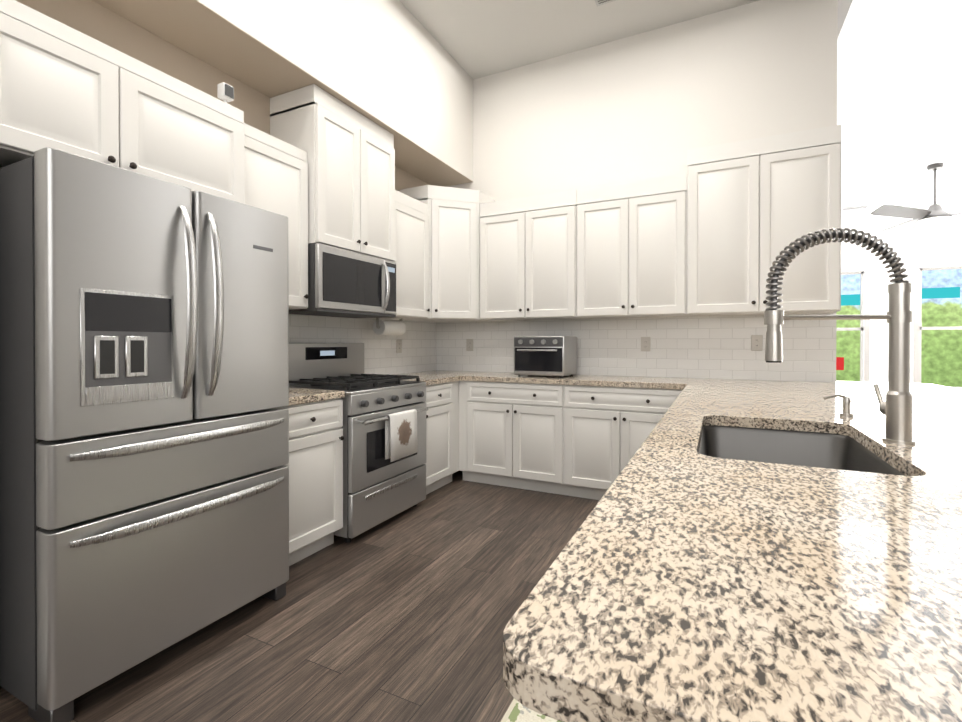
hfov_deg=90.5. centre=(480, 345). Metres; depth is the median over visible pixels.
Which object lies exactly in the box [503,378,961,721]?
countertop
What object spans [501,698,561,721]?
rug
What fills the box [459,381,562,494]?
base cabinet
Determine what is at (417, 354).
backsplash
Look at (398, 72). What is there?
soffit
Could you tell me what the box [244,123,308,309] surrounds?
upper cabinet
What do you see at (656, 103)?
wall
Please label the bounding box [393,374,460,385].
countertop
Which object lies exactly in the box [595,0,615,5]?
ceiling vent
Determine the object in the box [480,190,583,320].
upper cabinet
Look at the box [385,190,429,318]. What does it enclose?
upper cabinet
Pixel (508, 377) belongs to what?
countertop
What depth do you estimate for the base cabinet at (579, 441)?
3.51 m
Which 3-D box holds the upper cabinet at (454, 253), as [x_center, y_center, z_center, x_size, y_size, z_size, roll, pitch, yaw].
[-0.312,-0.815,4.433,0.662,1.160,0.662,0,0,26]
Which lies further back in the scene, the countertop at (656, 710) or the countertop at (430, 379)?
the countertop at (430, 379)
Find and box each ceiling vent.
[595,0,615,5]
[841,205,869,210]
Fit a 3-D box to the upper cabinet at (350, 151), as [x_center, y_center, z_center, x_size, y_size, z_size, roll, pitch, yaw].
[-0.989,-1.111,3.332,0.430,0.963,0.796,0,0,26]
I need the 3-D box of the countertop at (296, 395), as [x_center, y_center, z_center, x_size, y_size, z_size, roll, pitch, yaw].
[-1.184,0.286,2.710,0.623,0.040,0.496,0,0,26]
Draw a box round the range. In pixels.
[289,343,427,542]
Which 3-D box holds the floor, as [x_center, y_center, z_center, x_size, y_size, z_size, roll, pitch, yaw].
[3.517,1.225,2.899,9.500,0.100,16.600,0,0,26]
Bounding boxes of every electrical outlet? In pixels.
[396,339,401,352]
[466,339,472,350]
[641,337,650,350]
[751,335,762,350]
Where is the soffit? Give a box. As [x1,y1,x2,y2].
[92,0,472,186]
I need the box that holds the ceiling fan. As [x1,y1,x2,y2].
[870,163,961,235]
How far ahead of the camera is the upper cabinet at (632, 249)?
3.68 m
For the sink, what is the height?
0.215 m
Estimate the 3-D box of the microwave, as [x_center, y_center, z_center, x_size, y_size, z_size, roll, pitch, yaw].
[-0.973,-0.420,3.329,0.462,0.415,0.796,0,0,26]
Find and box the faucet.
[764,227,915,444]
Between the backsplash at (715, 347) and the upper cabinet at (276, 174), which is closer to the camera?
the upper cabinet at (276, 174)
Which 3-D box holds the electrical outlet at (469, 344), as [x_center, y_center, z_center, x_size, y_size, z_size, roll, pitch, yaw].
[-0.111,-0.006,4.692,0.076,0.120,0.010,0,0,26]
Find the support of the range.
on the floor
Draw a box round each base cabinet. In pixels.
[279,398,343,565]
[423,381,458,494]
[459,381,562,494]
[563,385,681,499]
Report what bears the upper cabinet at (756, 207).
attached to the wall at (656, 103)
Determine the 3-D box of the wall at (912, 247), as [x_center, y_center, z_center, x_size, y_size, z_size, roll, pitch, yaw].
[7.161,-0.755,10.093,9.300,3.770,0.150,0,0,26]
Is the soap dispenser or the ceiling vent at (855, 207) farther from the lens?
the ceiling vent at (855, 207)
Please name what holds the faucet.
on the countertop at (682, 579)
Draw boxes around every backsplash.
[289,314,435,374]
[436,312,835,381]
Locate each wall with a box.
[16,0,428,374]
[446,0,837,381]
[841,206,961,389]
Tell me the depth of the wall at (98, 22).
2.46 m
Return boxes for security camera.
[217,82,233,104]
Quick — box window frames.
[836,261,961,388]
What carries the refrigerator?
on the floor
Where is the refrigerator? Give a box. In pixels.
[0,147,288,721]
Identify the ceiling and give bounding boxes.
[399,0,961,217]
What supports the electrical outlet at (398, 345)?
attached to the backsplash at (417, 354)
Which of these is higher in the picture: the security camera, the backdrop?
the security camera
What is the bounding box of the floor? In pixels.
[0,471,599,721]
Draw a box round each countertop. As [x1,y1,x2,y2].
[289,388,344,405]
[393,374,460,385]
[403,370,684,388]
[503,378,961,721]
[645,694,724,721]
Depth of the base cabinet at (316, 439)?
2.60 m
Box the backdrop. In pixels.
[836,269,961,386]
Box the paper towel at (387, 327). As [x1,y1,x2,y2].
[373,317,405,334]
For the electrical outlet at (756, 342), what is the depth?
3.60 m
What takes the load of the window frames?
in the wall at (912, 247)
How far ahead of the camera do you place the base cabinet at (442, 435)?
3.79 m
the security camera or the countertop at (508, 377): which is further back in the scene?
the countertop at (508, 377)
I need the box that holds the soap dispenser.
[823,394,853,416]
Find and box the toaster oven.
[514,336,576,377]
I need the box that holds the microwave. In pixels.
[289,243,395,317]
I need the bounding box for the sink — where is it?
[699,425,904,475]
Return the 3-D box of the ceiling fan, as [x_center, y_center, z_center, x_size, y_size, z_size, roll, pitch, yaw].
[6.767,-2.164,7.014,2.055,0.912,2.017,0,0,26]
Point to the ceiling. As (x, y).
(899, 90)
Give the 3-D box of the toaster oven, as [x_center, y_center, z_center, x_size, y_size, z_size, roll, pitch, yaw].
[0.541,0.090,4.021,0.435,0.335,0.433,0,0,26]
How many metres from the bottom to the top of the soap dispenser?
0.086 m
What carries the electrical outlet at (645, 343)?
attached to the backsplash at (715, 347)
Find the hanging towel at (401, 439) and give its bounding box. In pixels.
[385,409,417,461]
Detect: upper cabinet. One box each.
[0,0,244,203]
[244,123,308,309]
[270,84,394,261]
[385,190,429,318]
[397,185,494,321]
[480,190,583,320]
[577,174,688,318]
[687,124,841,316]
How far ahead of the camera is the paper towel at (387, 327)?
3.84 m

